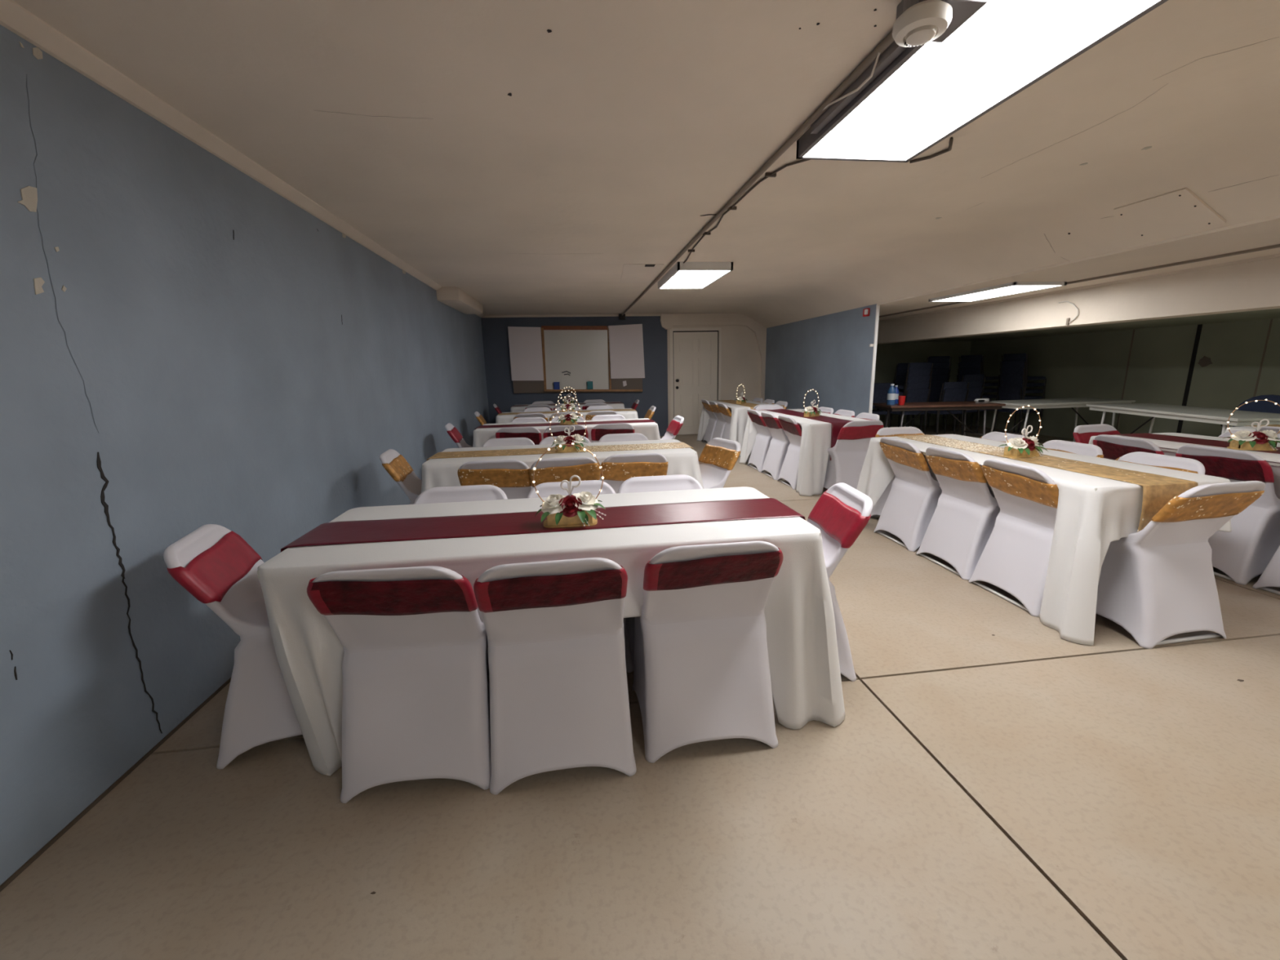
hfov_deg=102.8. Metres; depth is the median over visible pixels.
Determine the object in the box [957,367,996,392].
chair
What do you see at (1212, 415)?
folding table
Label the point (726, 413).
banquet chair
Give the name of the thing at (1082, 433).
banquet chair
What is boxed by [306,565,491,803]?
banquet chair
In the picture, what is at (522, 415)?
banquet chair
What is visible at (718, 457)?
banquet chair
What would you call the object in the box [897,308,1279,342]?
ceiling
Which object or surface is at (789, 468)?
banquet chair
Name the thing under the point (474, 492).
banquet chair
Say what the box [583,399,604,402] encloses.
banquet chair
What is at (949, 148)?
cable
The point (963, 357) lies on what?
chair
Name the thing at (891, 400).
bottle
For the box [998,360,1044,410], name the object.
chair
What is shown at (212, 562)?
banquet chair
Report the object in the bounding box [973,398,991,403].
speaker
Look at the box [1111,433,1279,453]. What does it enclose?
table runner
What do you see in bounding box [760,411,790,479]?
banquet chair
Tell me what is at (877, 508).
banquet chair
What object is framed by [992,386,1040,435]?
chair
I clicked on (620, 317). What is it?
box
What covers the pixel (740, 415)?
tablecloth
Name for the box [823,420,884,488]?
banquet chair
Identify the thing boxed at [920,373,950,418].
chair
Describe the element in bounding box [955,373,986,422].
chair
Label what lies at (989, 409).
chair
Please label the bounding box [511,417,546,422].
banquet chair
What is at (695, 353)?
door
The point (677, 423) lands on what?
banquet chair
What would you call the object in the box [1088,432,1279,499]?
tablecloth
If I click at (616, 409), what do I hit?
table runner
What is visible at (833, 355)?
wall partition
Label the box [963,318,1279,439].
wall
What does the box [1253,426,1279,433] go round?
banquet chair
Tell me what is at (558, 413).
banquet chair
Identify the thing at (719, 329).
trim
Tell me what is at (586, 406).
banquet chair
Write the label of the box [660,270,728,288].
diffuser
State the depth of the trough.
1.87 m
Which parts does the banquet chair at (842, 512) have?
sash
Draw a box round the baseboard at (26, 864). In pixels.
[0,677,231,892]
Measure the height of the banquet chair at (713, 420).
0.786 m
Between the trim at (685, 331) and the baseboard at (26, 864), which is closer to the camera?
the baseboard at (26, 864)
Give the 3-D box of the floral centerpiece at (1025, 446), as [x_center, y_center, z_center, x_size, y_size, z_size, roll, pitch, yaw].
[2.375,-0.302,3.150,0.274,0.312,0.183,-4,12,-13]
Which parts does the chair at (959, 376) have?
backrest, seat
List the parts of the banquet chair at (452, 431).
sash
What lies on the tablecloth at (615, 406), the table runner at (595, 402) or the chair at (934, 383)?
the table runner at (595, 402)
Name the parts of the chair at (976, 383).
backrest, leg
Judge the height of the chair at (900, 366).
0.871 m
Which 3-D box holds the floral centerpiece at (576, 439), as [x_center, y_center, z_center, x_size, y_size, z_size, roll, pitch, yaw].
[-0.528,-0.368,3.766,0.274,0.312,0.183,-3,12,-10]
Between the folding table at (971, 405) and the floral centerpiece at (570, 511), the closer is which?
the floral centerpiece at (570, 511)
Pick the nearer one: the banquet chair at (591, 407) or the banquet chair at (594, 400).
the banquet chair at (591, 407)
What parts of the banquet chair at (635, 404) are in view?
sash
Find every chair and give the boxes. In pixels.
[163,524,302,768]
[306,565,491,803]
[379,448,422,504]
[413,484,507,504]
[444,422,472,448]
[457,459,531,499]
[473,557,636,795]
[474,411,486,425]
[481,437,534,447]
[493,404,502,413]
[495,426,542,444]
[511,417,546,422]
[513,413,547,422]
[524,404,552,410]
[524,407,551,411]
[526,480,633,672]
[528,457,600,488]
[532,400,554,404]
[538,435,590,444]
[542,425,587,438]
[549,412,582,421]
[550,415,585,421]
[553,403,580,410]
[554,406,581,410]
[582,402,607,409]
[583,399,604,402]
[585,410,617,420]
[586,405,613,409]
[591,414,625,420]
[591,422,634,442]
[598,432,648,442]
[600,453,668,493]
[617,474,702,665]
[631,399,639,409]
[631,541,783,763]
[644,405,656,419]
[660,415,684,439]
[697,437,740,488]
[701,399,718,444]
[709,400,726,439]
[717,402,731,439]
[746,408,772,471]
[751,404,779,409]
[752,397,763,402]
[755,404,783,410]
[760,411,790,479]
[763,399,774,404]
[774,400,787,408]
[777,415,801,489]
[806,482,872,681]
[817,406,833,413]
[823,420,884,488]
[834,409,854,417]
[854,412,879,420]
[870,426,924,516]
[871,389,889,427]
[872,382,892,427]
[873,436,942,551]
[878,381,914,426]
[879,388,913,427]
[884,368,932,417]
[884,382,931,431]
[885,388,930,435]
[889,375,914,420]
[890,368,906,414]
[893,362,933,412]
[893,363,909,382]
[897,375,932,424]
[906,380,949,425]
[906,386,943,430]
[915,446,999,580]
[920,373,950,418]
[920,381,968,431]
[920,387,968,435]
[926,355,951,373]
[934,386,984,434]
[935,380,984,429]
[951,408,995,432]
[953,373,996,421]
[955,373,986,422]
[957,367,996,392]
[958,361,998,387]
[959,355,998,381]
[968,458,1058,617]
[979,431,1024,442]
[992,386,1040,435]
[994,380,1041,430]
[995,373,1042,423]
[998,353,1046,400]
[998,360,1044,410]
[1000,367,1044,417]
[1040,440,1103,457]
[1072,424,1120,444]
[1093,434,1164,460]
[1095,480,1265,648]
[1115,451,1204,474]
[1175,444,1279,584]
[1218,430,1279,443]
[1232,394,1279,426]
[1252,545,1279,595]
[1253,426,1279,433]
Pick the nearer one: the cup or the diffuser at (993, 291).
the diffuser at (993, 291)
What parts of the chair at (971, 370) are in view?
backrest, seat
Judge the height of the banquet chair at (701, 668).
0.786 m
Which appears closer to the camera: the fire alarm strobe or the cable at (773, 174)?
the cable at (773, 174)
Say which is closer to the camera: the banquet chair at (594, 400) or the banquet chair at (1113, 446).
the banquet chair at (1113, 446)
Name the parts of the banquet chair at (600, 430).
sash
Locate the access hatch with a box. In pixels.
[1113,187,1226,242]
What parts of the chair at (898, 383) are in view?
backrest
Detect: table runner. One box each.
[280,497,804,551]
[426,442,693,460]
[475,419,656,429]
[496,408,636,416]
[511,402,622,407]
[715,400,758,408]
[765,408,853,460]
[893,434,1198,532]
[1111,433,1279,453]
[1246,424,1279,426]
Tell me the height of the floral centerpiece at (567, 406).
0.312 m
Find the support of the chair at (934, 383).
on the chair at (935, 391)
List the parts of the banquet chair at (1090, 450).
sash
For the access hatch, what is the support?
attached to the ceiling at (522, 157)
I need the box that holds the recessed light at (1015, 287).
[928,281,1066,302]
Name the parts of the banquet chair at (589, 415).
sash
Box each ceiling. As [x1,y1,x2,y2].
[12,0,1279,328]
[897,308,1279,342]
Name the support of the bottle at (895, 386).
on the folding table at (971, 405)
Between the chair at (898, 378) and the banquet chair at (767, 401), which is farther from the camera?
the chair at (898, 378)
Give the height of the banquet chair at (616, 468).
0.786 m
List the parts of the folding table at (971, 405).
leg, leg, leg, leg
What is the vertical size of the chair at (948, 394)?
0.871 m
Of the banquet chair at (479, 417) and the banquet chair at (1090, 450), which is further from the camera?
the banquet chair at (479, 417)
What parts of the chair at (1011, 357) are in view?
backrest, leg, seat, leg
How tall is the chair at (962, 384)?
0.871 m
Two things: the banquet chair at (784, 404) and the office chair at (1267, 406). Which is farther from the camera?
the banquet chair at (784, 404)
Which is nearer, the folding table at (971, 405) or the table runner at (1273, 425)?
the table runner at (1273, 425)
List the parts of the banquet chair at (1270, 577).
foot rail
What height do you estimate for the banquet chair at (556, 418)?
0.786 m
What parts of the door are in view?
panel, panel, panel, panel, panel, panel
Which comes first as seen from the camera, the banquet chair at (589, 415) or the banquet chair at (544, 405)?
the banquet chair at (589, 415)
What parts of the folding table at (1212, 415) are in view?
leg, leg, leg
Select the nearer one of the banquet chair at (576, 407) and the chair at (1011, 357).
the banquet chair at (576, 407)
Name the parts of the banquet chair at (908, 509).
foot rail, sash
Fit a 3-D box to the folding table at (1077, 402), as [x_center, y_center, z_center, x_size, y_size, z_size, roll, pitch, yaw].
[6.108,-0.808,7.583,1.810,0.734,0.740,-3,12,-7]
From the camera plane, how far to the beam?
4.98 m
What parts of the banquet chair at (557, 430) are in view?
sash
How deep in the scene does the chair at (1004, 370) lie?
9.03 m
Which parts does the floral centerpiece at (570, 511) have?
board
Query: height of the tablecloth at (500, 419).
0.736 m
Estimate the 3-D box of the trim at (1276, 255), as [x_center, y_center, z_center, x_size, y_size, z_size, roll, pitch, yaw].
[4.772,-1.697,3.904,0.031,0.022,13.390,-3,12,-7]
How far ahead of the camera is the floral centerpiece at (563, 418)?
5.69 m
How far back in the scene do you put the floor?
1.49 m
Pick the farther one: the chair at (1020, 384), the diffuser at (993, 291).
the chair at (1020, 384)
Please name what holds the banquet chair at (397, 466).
on the floor
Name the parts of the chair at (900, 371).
backrest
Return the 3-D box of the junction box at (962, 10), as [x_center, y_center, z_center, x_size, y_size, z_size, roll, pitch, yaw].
[0.864,-1.369,1.469,0.160,0.089,0.180,-3,12,-7]
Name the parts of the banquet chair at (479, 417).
sash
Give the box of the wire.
[1057,301,1078,324]
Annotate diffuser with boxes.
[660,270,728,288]
[935,285,1057,301]
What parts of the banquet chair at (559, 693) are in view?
sash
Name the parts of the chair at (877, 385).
backrest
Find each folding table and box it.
[257,532,821,580]
[870,438,1097,490]
[872,400,1005,435]
[988,397,1135,442]
[1085,403,1279,434]
[1089,436,1279,466]
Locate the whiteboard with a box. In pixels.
[507,324,644,393]
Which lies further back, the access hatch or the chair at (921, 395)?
the chair at (921, 395)
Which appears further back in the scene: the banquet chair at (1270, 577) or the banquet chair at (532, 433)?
the banquet chair at (532, 433)
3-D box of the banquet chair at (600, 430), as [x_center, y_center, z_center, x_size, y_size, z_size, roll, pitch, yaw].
[-0.301,-0.247,5.591,0.482,0.786,0.480,-3,12,-7]
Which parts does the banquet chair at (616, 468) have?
sash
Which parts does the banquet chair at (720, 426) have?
sash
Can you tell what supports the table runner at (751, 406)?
on the tablecloth at (740, 415)
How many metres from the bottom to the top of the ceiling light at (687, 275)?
0.079 m
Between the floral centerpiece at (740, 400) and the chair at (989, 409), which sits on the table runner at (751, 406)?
the floral centerpiece at (740, 400)
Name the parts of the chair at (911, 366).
seat, backrest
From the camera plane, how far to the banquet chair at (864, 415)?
5.73 m
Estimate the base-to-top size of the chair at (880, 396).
0.871 m
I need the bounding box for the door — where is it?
[673,331,717,435]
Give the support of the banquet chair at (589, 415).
on the floor
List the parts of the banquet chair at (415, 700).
sash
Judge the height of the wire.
0.252 m
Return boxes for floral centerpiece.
[532,442,605,528]
[549,408,587,452]
[555,395,579,424]
[558,390,577,412]
[560,386,575,404]
[735,384,748,404]
[801,389,822,417]
[999,404,1048,457]
[1223,399,1279,450]
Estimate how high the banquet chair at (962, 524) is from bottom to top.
0.786 m
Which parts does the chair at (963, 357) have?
backrest, leg, seat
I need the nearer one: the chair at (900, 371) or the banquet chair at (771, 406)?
the banquet chair at (771, 406)
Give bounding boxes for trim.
[0,0,484,317]
[435,287,483,314]
[482,313,661,317]
[660,313,766,402]
[669,327,721,422]
[672,330,718,417]
[878,253,1279,321]
[879,244,1279,317]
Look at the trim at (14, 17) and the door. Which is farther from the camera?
the door
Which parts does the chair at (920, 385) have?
leg, backrest, leg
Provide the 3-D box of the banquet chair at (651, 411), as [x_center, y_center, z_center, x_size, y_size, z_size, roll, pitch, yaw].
[-0.011,-0.711,7.715,0.480,0.786,0.482,-2,12,-5]
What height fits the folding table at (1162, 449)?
0.723 m
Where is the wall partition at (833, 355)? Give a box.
[764,303,879,417]
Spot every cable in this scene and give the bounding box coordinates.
[683,159,810,263]
[909,137,952,163]
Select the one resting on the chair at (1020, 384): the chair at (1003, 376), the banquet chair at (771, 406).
the chair at (1003, 376)
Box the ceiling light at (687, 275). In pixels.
[657,262,733,288]
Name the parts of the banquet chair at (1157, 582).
foot rail, sash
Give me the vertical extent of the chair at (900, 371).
0.871 m
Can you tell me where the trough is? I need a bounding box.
[810,40,906,133]
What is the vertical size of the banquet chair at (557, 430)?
0.786 m
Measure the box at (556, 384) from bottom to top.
0.150 m
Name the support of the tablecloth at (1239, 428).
on the folding table
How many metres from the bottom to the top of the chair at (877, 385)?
0.871 m
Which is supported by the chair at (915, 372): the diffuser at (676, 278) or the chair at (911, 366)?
the chair at (911, 366)
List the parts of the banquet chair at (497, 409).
sash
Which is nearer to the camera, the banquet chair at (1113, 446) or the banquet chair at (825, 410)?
the banquet chair at (1113, 446)
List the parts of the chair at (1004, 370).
backrest, leg, seat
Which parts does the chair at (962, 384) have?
leg, backrest, leg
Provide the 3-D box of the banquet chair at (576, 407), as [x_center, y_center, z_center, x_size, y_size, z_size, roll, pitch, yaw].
[-1.093,-0.717,7.855,0.482,0.786,0.480,-3,12,-7]
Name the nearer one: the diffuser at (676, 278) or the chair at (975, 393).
the diffuser at (676, 278)
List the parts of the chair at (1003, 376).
leg, backrest, leg, seat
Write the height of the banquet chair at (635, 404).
0.786 m
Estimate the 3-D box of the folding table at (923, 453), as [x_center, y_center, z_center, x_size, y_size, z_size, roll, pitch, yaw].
[2.379,0.183,3.397,0.744,0.723,1.844,-3,12,-7]
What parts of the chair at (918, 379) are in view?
leg, backrest, leg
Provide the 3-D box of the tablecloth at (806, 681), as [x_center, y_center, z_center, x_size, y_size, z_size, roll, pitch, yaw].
[-0.288,0.513,2.155,2.078,0.736,0.960,-3,12,-7]
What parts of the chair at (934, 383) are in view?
backrest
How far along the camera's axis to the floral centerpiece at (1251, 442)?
3.20 m
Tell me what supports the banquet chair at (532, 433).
on the floor
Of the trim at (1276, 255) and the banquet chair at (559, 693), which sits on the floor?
the banquet chair at (559, 693)
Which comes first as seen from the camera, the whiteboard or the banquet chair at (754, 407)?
the banquet chair at (754, 407)
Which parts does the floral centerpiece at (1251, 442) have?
board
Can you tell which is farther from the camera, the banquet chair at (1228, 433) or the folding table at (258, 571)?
the banquet chair at (1228, 433)
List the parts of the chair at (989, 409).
leg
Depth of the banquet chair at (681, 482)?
2.60 m
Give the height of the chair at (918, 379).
0.871 m
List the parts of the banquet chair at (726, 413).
sash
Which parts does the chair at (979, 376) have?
backrest, leg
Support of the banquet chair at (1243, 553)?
on the floor
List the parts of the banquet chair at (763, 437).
sash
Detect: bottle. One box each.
[886,383,896,404]
[894,385,898,404]
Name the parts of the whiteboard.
papered door, panel, frame post, rail, frame post, papered door, panel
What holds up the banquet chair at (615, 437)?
on the floor
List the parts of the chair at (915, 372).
seat, backrest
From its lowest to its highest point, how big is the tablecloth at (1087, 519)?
0.736 m
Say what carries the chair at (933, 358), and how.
on the chair
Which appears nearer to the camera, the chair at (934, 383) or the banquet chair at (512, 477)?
the banquet chair at (512, 477)
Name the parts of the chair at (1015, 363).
leg, backrest, leg, seat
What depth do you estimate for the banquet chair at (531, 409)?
7.94 m
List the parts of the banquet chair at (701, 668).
sash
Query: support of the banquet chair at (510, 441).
on the floor
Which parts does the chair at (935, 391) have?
backrest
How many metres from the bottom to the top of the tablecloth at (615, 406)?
0.736 m
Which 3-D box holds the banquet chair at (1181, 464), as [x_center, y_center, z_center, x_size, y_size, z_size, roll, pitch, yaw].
[2.737,0.256,2.929,0.480,0.786,0.482,-3,12,-7]
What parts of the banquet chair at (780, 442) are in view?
sash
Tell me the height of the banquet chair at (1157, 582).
0.786 m
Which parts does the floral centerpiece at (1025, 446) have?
board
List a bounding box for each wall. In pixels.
[0,24,489,884]
[480,315,971,435]
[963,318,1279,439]
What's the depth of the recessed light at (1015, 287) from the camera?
5.30 m
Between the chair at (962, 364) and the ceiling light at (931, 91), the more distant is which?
the chair at (962, 364)
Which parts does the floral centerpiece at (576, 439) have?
board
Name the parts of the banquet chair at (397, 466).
sash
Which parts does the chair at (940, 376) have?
backrest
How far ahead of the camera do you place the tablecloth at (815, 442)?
5.33 m
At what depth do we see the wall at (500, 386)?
10.14 m
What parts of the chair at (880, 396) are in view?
seat, backrest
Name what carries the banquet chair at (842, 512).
on the floor
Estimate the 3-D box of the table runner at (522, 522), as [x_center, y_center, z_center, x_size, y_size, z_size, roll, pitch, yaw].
[-0.318,0.284,2.070,1.950,0.262,0.308,-3,12,-7]
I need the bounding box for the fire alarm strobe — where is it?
[862,307,870,316]
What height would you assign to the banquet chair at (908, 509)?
0.786 m
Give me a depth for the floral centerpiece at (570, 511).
1.94 m
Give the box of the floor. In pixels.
[0,424,1279,959]
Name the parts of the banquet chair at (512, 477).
sash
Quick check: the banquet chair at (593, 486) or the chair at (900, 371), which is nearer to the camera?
the banquet chair at (593, 486)
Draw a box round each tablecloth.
[257,486,845,775]
[421,439,703,493]
[472,417,660,447]
[495,408,638,423]
[510,401,624,412]
[697,400,783,457]
[738,408,869,496]
[856,434,1231,645]
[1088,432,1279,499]
[1224,426,1257,432]
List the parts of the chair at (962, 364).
backrest, seat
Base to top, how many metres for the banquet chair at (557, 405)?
0.786 m
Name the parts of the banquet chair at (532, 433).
sash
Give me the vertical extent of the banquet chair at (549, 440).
0.786 m
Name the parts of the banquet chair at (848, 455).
sash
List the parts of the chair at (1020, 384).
leg, backrest, leg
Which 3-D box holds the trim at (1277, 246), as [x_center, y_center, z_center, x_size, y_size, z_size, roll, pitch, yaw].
[4.322,-1.677,3.846,0.042,0.018,13.390,-3,12,-7]
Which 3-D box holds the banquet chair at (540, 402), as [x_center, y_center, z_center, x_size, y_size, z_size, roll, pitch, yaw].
[-1.800,-1.065,9.551,0.482,0.786,0.480,-3,12,-7]
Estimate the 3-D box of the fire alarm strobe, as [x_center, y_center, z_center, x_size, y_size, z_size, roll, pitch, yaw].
[2.969,-2.203,6.715,0.059,0.100,0.110,-3,12,-7]
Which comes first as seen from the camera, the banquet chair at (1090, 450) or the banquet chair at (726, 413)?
the banquet chair at (1090, 450)
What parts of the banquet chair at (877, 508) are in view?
sash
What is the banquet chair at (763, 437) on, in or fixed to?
on the floor
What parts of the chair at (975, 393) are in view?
leg, seat, backrest, leg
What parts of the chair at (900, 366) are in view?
backrest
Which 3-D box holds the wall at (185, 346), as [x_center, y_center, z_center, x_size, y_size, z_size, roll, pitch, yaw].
[-2.085,-0.532,3.204,0.123,2.425,13.590,-3,12,-7]
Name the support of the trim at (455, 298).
attached to the wall at (185, 346)
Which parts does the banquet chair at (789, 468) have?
foot rail, sash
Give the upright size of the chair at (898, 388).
0.871 m
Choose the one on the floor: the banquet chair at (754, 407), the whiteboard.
the banquet chair at (754, 407)
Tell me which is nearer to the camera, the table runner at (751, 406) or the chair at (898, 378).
the table runner at (751, 406)
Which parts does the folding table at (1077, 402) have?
leg, leg, leg, leg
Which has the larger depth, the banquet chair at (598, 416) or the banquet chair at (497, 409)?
the banquet chair at (497, 409)
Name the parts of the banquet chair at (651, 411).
sash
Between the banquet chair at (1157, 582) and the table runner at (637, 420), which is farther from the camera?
the table runner at (637, 420)
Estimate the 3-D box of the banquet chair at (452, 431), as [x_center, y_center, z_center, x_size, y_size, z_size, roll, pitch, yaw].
[-1.886,-0.246,5.754,0.480,0.786,0.482,-4,12,-13]
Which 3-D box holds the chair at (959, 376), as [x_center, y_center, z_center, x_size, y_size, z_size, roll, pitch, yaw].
[6.433,-1.591,9.777,0.522,0.871,0.509,-5,13,-18]
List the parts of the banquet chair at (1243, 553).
foot rail, sash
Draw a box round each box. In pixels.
[553,382,559,389]
[586,379,592,389]
[618,313,625,319]
[896,0,988,42]
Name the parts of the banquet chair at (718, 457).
sash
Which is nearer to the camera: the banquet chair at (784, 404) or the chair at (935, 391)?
the banquet chair at (784, 404)
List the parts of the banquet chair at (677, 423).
sash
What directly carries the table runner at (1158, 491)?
on the tablecloth at (1087, 519)
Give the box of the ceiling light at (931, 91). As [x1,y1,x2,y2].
[795,0,1168,162]
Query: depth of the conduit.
2.32 m
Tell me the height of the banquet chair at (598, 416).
0.786 m
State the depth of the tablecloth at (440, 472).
3.62 m
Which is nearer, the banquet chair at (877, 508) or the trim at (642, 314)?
the banquet chair at (877, 508)
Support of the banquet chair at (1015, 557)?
on the floor
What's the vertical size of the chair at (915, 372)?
0.871 m
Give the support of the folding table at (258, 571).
on the floor
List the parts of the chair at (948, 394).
leg, leg, seat, backrest, leg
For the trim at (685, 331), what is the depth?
10.14 m
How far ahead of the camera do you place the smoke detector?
1.42 m
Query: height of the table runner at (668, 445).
0.262 m
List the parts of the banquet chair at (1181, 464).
sash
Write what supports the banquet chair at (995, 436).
on the floor
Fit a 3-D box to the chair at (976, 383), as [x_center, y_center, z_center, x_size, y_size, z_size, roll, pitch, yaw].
[5.995,-1.419,9.573,0.509,0.871,0.522,-3,12,-9]
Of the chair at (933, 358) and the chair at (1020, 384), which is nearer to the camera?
the chair at (1020, 384)
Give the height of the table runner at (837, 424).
0.392 m
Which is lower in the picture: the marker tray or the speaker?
the speaker
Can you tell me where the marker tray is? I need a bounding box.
[543,389,642,391]
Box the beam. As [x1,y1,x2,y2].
[876,257,1279,344]
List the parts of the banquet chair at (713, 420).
sash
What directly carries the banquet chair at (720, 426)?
on the floor
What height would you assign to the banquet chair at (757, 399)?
0.786 m
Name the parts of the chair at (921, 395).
seat, backrest, leg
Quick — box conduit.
[621,31,894,315]
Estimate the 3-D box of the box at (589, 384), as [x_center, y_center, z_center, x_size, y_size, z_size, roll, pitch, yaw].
[-0.968,-1.846,9.878,0.110,0.180,0.040,-3,12,-7]
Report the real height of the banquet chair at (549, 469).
0.786 m
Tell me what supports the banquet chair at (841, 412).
on the floor
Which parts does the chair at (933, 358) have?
backrest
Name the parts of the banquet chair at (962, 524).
foot rail, sash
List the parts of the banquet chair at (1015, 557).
foot rail, sash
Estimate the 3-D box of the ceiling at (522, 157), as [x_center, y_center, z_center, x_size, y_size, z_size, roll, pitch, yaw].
[1.326,-1.749,3.417,7.016,0.438,13.590,-3,12,-7]
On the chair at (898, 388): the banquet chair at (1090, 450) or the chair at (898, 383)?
the chair at (898, 383)
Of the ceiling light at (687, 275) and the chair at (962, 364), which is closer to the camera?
the ceiling light at (687, 275)
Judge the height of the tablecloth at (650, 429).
0.736 m
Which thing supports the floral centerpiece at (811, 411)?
on the table runner at (837, 424)
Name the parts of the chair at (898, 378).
backrest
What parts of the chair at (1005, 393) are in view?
leg, backrest, leg, seat, leg, leg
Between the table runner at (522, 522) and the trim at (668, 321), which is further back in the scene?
the trim at (668, 321)
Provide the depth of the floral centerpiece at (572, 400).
9.23 m
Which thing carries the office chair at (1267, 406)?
on the floor
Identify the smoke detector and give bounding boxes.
[892,0,952,47]
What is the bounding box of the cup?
[897,395,906,404]
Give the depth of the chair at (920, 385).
9.07 m
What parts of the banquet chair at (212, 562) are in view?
sash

